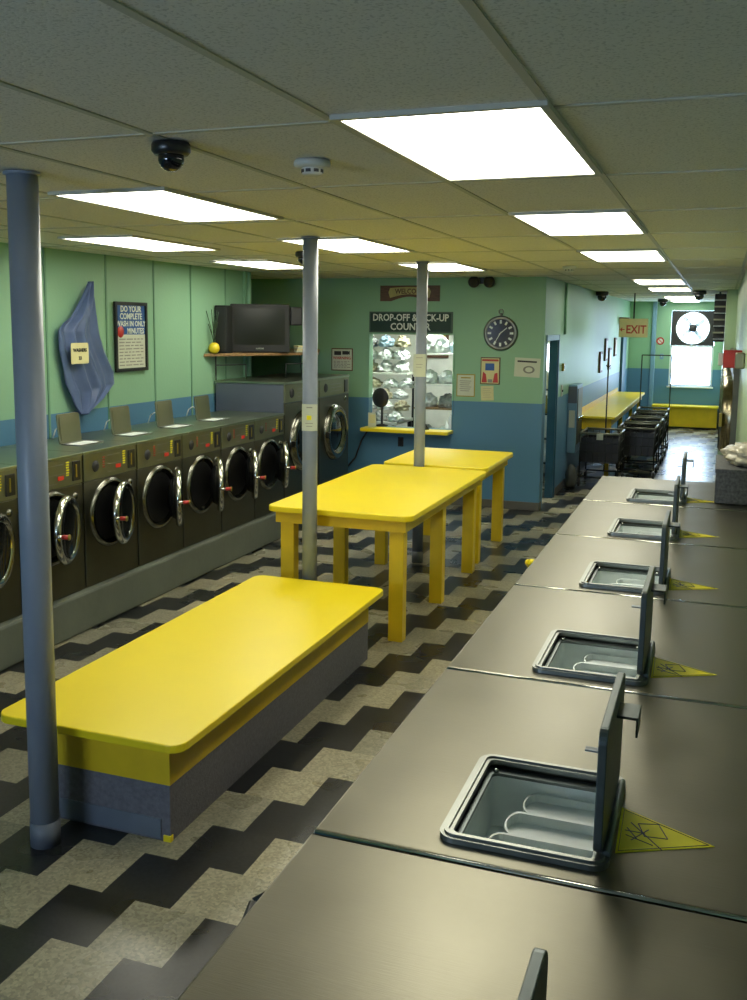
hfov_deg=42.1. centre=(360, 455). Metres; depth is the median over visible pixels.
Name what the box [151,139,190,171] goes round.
dome camera
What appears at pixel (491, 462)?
square table
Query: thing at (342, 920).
washer
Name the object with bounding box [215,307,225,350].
grille
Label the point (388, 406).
laundry bag
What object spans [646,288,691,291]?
recessed light
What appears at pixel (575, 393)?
vending machine
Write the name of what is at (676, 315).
exhaust fan
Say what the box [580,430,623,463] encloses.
basket
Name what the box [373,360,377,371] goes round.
laundry bag
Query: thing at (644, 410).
basket
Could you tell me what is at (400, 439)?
wall outlet
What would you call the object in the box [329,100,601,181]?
recessed light
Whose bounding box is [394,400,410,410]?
laundry bag
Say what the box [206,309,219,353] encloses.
potted plant
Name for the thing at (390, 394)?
laundry bag
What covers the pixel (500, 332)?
wall clock
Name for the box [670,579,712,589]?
print
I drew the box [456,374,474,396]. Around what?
framed notice
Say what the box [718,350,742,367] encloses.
fire alarm
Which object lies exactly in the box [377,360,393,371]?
laundry bag
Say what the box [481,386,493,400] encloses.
sheet
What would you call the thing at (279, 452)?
bowl
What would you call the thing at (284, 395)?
washer
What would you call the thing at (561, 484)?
baseboard
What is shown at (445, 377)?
laundry bag
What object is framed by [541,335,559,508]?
door
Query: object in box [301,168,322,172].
vent
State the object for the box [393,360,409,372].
laundry bag
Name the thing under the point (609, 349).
panel
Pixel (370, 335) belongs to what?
window
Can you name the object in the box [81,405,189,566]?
washer
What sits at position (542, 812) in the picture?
tub
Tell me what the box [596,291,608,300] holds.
dome camera
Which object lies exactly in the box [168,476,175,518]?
bowl
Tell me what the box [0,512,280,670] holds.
plinth
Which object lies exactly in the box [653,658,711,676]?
print
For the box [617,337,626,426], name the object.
door
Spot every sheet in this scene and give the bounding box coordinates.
[302,404,316,430]
[413,354,425,376]
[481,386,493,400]
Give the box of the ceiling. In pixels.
[0,0,746,301]
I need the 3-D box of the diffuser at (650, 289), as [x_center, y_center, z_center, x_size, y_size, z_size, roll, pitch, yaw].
[4.638,-2.490,14.514,0.554,0.008,1.163,3,8,20]
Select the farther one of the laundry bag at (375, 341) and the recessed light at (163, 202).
the laundry bag at (375, 341)
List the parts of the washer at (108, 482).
dispenser lid, panel, control panel, panel, door, door glass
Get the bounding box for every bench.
[1,575,382,842]
[652,403,718,429]
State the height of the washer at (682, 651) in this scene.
1.574 m
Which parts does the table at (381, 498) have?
leg, leg, leg, leg, leg, leg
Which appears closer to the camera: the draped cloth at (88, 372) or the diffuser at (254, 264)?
the draped cloth at (88, 372)
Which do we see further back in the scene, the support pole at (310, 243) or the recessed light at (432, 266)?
the recessed light at (432, 266)
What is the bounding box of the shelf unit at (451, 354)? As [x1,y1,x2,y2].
[414,340,452,423]
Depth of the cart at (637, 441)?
14.19 m
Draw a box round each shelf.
[204,349,319,379]
[373,371,414,426]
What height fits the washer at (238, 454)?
1.219 m
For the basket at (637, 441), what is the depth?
14.17 m
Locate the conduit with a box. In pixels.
[564,283,567,333]
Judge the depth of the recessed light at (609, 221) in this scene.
5.27 m
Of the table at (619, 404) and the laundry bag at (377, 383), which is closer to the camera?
the laundry bag at (377, 383)
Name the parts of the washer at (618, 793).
lid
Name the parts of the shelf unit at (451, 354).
post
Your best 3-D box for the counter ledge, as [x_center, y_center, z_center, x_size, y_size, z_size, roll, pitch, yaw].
[0.590,-0.321,12.057,1.135,0.042,0.410,3,8,20]
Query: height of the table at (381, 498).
0.915 m
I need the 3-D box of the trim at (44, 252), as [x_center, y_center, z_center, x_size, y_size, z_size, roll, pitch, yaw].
[-2.620,-0.365,7.432,0.010,2.474,6.712,3,8,20]
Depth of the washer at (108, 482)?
7.18 m
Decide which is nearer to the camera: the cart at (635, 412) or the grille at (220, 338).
the grille at (220, 338)
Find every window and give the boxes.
[367,333,454,429]
[667,345,713,388]
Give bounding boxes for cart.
[577,365,624,485]
[615,422,658,478]
[623,416,663,469]
[629,411,667,460]
[636,354,671,447]
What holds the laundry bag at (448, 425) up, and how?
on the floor
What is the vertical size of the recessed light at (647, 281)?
0.014 m
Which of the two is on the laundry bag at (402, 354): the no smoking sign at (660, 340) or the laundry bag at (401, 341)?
the laundry bag at (401, 341)
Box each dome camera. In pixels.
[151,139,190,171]
[295,251,302,263]
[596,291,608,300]
[658,299,667,305]
[693,290,705,299]
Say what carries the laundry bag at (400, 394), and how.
on the laundry bag at (401, 405)
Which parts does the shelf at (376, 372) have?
post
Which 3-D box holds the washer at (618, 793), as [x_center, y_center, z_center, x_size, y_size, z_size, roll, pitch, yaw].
[0.516,1.167,1.940,1.072,1.574,0.846,3,8,20]
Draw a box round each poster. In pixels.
[113,301,148,371]
[480,357,500,384]
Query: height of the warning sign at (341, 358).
0.284 m
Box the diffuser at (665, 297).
[665,297,694,298]
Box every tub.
[463,776,595,857]
[549,643,637,677]
[592,571,658,587]
[618,526,671,535]
[636,495,679,500]
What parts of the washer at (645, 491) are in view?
panel, lid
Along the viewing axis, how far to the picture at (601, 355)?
16.66 m
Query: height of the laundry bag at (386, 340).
0.177 m
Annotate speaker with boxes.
[215,305,232,352]
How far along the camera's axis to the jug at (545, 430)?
13.88 m
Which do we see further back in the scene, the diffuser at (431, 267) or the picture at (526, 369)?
the picture at (526, 369)
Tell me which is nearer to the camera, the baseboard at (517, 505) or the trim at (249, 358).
the trim at (249, 358)
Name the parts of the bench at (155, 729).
panel, panel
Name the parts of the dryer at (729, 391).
door handle, door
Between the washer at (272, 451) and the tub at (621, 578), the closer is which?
the tub at (621, 578)
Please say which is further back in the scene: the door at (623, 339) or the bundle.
the door at (623, 339)
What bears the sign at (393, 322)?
attached to the wall at (512, 422)
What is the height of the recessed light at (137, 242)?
0.014 m
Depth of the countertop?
13.59 m
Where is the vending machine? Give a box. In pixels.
[566,383,582,452]
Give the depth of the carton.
4.70 m
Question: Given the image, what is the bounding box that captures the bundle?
[720,442,746,466]
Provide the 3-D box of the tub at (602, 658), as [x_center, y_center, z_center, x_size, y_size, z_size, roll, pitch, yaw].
[0.608,0.588,2.514,0.226,0.106,0.274,3,8,20]
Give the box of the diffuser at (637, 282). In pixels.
[635,281,683,284]
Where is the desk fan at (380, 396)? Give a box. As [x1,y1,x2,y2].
[372,388,388,426]
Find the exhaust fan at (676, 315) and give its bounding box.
[671,311,713,345]
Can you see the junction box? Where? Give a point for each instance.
(739, 356)
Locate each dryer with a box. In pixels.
[717,368,739,451]
[718,349,735,418]
[718,368,732,424]
[718,369,731,421]
[718,370,730,419]
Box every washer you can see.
[0,447,84,609]
[0,464,21,622]
[2,412,137,587]
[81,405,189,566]
[131,400,231,548]
[154,395,265,532]
[177,834,746,999]
[191,411,295,518]
[215,376,319,525]
[261,373,348,484]
[314,669,746,923]
[447,566,746,708]
[514,510,746,608]
[525,475,746,566]
[583,452,746,511]
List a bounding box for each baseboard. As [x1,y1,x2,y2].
[450,497,538,510]
[539,421,624,510]
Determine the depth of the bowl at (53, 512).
6.44 m
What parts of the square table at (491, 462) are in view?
leg, leg, leg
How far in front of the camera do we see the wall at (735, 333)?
10.27 m
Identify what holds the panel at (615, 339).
attached to the wall at (590, 320)
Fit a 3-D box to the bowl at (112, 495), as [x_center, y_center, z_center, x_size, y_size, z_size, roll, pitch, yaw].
[-1.809,0.418,7.208,0.070,0.360,0.360,1,8,3]
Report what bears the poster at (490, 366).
attached to the wall at (512, 422)
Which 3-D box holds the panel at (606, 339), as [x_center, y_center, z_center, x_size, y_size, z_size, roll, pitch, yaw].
[4.415,-1.909,17.406,0.034,0.400,0.340,3,8,20]
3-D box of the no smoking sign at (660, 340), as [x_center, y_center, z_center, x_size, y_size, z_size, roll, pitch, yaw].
[6.720,-2.574,21.712,0.170,0.169,0.009,3,8,20]
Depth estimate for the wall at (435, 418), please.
15.19 m
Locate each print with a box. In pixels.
[334,361,350,367]
[618,809,708,850]
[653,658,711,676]
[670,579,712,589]
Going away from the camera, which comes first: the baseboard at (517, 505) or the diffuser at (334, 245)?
the diffuser at (334, 245)
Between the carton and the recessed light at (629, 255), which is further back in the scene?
the recessed light at (629, 255)
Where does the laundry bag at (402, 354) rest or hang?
on the laundry bag at (401, 366)
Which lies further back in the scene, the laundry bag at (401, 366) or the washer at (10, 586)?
the laundry bag at (401, 366)
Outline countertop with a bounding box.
[376,417,412,426]
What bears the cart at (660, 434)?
on the floor
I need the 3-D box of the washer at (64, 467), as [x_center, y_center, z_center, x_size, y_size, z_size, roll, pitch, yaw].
[-2.302,0.496,6.690,1.011,0.994,0.676,3,8,20]
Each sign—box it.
[331,348,352,370]
[369,311,452,332]
[380,285,439,300]
[619,293,647,336]
[656,337,663,344]
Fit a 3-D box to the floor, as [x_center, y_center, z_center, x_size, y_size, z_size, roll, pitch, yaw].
[1.264,0.886,10.313,7.800,0.100,26.240,3,8,20]
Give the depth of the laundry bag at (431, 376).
13.31 m
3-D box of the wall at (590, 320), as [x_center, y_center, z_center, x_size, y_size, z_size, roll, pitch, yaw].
[4.105,-1.415,16.812,0.085,2.774,11.220,3,8,20]
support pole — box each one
[2,170,60,849]
[301,236,319,580]
[412,261,429,562]
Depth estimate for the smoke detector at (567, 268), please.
9.20 m
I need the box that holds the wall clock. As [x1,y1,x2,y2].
[484,309,517,350]
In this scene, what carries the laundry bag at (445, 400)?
on the shelf unit at (451, 354)
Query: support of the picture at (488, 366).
attached to the poster at (490, 366)
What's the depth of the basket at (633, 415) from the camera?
16.12 m
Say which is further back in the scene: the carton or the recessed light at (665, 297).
the recessed light at (665, 297)
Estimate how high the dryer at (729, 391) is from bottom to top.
1.910 m
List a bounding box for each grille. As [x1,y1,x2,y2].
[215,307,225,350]
[292,308,300,323]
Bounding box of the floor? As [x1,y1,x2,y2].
[0,426,717,999]
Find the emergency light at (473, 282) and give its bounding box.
[468,277,494,287]
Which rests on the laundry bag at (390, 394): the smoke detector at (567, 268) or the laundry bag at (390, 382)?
the laundry bag at (390, 382)
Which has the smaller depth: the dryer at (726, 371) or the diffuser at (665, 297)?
the dryer at (726, 371)
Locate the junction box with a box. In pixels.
[735,352,744,368]
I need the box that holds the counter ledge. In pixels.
[360,426,452,435]
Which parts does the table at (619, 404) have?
leg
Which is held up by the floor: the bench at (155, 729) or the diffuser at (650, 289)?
the bench at (155, 729)
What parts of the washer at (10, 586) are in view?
door glass, door, panel, control panel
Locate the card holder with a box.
[368,413,375,426]
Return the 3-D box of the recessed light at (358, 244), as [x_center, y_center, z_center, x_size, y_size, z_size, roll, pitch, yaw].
[-0.077,-1.523,7.023,0.602,0.014,1.211,3,8,20]
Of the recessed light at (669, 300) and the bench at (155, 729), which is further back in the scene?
the recessed light at (669, 300)
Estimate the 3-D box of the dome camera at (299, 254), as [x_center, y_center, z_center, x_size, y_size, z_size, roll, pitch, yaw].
[-0.454,-1.581,7.748,0.134,0.097,0.134,3,8,20]
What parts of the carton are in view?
lid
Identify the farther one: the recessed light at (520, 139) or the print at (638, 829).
the recessed light at (520, 139)
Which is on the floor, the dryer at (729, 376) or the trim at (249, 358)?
the dryer at (729, 376)
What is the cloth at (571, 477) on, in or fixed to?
on the floor
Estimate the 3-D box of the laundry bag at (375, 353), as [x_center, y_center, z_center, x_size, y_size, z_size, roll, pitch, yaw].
[0.146,-1.482,13.944,0.234,0.176,0.332,3,8,20]
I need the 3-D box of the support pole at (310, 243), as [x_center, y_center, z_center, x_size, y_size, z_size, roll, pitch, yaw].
[-0.344,-0.076,6.604,0.126,2.770,0.126,3,8,20]
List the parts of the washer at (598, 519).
door pull, panel, lid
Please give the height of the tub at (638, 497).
0.106 m
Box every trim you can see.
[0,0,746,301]
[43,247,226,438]
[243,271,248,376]
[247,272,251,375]
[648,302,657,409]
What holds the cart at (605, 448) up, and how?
on the floor
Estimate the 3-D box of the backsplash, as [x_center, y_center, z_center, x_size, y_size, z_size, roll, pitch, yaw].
[4.228,-0.995,17.058,0.020,0.080,5.800,3,8,20]
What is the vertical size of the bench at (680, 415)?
0.505 m
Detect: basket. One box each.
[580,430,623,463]
[621,424,657,456]
[626,419,662,445]
[632,414,666,439]
[641,408,668,431]
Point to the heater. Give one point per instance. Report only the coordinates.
(720, 299)
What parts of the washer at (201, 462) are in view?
dispenser lid, panel, control panel, panel, door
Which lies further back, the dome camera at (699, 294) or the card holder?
the dome camera at (699, 294)
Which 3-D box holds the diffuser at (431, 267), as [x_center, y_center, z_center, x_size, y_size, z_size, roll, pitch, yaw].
[0.811,-1.849,9.488,0.554,0.008,1.163,3,8,20]
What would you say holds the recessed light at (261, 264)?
in the ceiling
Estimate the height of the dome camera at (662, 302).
0.146 m
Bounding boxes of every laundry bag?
[373,335,378,346]
[373,350,377,358]
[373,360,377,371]
[373,377,382,387]
[375,410,387,421]
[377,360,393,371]
[377,400,393,409]
[378,334,394,346]
[378,347,393,359]
[383,378,398,387]
[383,388,392,398]
[387,411,403,421]
[392,389,408,399]
[393,348,410,359]
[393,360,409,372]
[394,335,410,346]
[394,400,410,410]
[398,378,413,388]
[426,369,438,383]
[426,392,437,406]
[427,335,449,352]
[437,370,451,383]
[438,393,451,407]
[445,413,451,428]
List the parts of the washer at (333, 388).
panel, door handle, panel, control panel, door glass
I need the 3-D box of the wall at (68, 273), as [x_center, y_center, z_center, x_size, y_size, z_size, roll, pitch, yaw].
[-3.615,0.103,5.020,0.150,2.774,13.000,3,8,20]
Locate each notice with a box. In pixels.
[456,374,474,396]
[514,357,540,377]
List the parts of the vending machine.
panel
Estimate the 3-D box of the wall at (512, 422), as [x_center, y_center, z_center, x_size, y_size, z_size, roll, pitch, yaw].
[0.291,-0.831,12.215,4.020,2.774,0.120,3,8,20]
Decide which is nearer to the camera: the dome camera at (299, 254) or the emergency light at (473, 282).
the dome camera at (299, 254)
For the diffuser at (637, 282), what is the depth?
12.25 m
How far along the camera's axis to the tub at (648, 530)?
4.22 m
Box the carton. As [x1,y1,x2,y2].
[714,455,746,504]
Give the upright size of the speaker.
0.500 m
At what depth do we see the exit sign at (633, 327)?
16.26 m
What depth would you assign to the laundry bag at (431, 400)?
13.35 m
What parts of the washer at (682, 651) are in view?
lid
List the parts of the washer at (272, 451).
panel, panel, control panel, door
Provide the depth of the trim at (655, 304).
21.66 m
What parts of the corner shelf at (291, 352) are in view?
post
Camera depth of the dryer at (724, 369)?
13.32 m
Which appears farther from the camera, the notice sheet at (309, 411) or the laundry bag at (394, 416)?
the laundry bag at (394, 416)
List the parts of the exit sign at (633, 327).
stem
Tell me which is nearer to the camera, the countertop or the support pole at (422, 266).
the support pole at (422, 266)
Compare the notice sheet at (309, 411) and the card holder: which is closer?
the notice sheet at (309, 411)
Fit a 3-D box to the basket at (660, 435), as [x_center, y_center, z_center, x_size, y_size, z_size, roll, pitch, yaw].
[4.525,-0.372,15.470,0.530,0.404,0.730,3,8,20]
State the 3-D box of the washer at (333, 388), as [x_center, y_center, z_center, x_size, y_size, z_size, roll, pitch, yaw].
[-0.650,-0.154,11.521,0.885,1.600,0.930,3,8,20]
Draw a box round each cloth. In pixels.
[58,281,113,414]
[565,464,577,487]
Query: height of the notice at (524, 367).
0.236 m
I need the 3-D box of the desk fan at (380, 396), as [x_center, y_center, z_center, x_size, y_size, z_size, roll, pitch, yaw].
[0.276,-0.620,12.264,0.250,0.485,0.160,7,10,40]
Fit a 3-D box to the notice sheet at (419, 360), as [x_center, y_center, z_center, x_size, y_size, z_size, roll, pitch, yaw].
[0.536,-0.820,8.796,0.115,0.205,0.020,2,8,10]
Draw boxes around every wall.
[0,242,242,446]
[250,277,547,510]
[372,334,549,472]
[541,277,630,487]
[626,302,652,419]
[652,302,722,427]
[717,269,746,454]
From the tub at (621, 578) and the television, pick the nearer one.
the tub at (621, 578)
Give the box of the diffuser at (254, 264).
[219,261,302,268]
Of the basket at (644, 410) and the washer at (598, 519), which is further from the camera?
the basket at (644, 410)
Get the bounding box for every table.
[269,464,485,642]
[384,447,512,563]
[581,388,644,475]
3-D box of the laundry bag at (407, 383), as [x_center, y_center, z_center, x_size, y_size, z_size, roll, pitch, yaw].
[0.650,-1.030,13.672,0.239,0.152,0.264,-2,8,-17]
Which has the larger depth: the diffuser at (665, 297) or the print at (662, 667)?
the diffuser at (665, 297)
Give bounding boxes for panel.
[598,351,602,372]
[604,338,607,360]
[607,348,611,369]
[613,338,616,355]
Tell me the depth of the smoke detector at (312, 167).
3.39 m
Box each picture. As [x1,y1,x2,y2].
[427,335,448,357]
[485,363,493,370]
[523,366,534,373]
[600,354,602,370]
[606,341,607,358]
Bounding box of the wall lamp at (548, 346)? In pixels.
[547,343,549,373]
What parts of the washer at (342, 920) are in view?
door pull, lid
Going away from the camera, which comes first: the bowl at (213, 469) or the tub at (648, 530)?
the tub at (648, 530)
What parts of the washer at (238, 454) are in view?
dispenser lid, panel, control panel, panel, door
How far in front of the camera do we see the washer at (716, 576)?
3.43 m
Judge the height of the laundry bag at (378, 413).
0.148 m
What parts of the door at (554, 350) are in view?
head casing, casing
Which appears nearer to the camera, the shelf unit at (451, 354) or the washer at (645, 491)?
the washer at (645, 491)
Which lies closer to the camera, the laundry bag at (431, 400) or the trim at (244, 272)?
the trim at (244, 272)
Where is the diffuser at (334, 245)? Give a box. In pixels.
[288,239,403,252]
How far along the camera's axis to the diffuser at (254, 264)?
9.32 m
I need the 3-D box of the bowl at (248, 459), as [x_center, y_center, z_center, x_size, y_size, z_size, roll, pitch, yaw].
[-1.050,0.170,9.098,0.070,0.360,0.360,-1,8,-10]
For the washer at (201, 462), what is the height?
1.219 m
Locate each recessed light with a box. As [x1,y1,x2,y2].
[48,187,283,222]
[57,235,220,251]
[209,260,319,268]
[276,236,413,252]
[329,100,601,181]
[395,262,486,270]
[508,209,647,235]
[576,249,667,261]
[631,279,686,284]
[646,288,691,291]
[663,296,694,298]
[669,300,700,301]
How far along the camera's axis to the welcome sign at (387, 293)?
11.87 m
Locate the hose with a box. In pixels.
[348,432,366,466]
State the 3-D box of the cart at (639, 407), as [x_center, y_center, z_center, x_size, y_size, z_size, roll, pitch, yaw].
[5.283,-0.956,17.476,0.560,1.709,0.830,3,8,20]
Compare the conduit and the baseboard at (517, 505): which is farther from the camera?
the conduit
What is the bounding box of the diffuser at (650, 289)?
[650,289,689,290]
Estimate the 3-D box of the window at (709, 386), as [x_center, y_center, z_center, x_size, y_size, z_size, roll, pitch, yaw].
[7.354,-1.982,21.574,0.980,0.937,0.130,3,8,20]
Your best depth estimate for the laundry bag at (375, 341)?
13.89 m
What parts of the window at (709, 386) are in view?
sill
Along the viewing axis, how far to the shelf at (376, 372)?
13.80 m
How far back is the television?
10.51 m
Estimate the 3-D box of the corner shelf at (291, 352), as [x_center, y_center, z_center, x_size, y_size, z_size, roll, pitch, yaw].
[-1.252,-1.081,11.290,1.690,0.283,2.590,3,8,20]
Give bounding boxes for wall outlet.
[398,437,403,446]
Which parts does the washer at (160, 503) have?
dispenser lid, panel, control panel, panel, door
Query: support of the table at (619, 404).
on the floor
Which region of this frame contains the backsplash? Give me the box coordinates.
[582,388,617,412]
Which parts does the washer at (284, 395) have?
panel, door handle, door glass, panel, control panel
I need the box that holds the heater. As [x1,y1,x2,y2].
[712,292,726,341]
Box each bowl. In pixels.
[51,510,55,550]
[110,493,114,531]
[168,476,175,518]
[209,465,217,504]
[245,455,252,492]
[275,447,283,481]
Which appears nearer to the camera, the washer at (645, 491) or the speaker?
the washer at (645, 491)
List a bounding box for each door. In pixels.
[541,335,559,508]
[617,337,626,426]
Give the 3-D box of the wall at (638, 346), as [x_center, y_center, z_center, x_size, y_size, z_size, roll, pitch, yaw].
[6.293,-2.077,21.866,0.480,2.774,0.100,3,8,20]
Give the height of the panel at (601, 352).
0.360 m
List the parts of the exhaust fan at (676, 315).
blade, blade, blade, blade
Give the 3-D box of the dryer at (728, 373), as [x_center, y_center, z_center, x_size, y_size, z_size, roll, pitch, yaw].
[4.836,-0.288,11.767,0.930,1.910,0.842,3,8,20]
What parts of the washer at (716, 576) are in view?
lid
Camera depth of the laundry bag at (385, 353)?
13.78 m
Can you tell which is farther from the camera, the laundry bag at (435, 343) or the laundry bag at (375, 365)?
the laundry bag at (375, 365)
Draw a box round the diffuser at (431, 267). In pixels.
[401,264,479,270]
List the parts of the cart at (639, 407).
garment frame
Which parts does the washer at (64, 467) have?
panel, control panel, panel, door, door glass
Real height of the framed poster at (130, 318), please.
0.620 m
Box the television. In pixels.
[230,304,301,352]
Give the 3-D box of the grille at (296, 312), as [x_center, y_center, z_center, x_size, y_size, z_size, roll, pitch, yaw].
[-0.698,-1.525,10.590,0.106,0.171,0.005,-1,8,-11]
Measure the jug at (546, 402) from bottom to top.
0.250 m
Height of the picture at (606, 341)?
0.320 m
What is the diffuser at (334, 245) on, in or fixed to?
attached to the recessed light at (358, 244)
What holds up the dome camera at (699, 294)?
attached to the ceiling
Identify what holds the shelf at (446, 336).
attached to the wall at (435, 418)
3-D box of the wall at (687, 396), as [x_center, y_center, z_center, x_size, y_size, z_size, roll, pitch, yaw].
[7.675,-2.015,21.515,3.580,2.774,0.150,3,8,20]
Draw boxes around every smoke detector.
[294,158,330,176]
[562,266,575,271]
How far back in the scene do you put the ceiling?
2.68 m

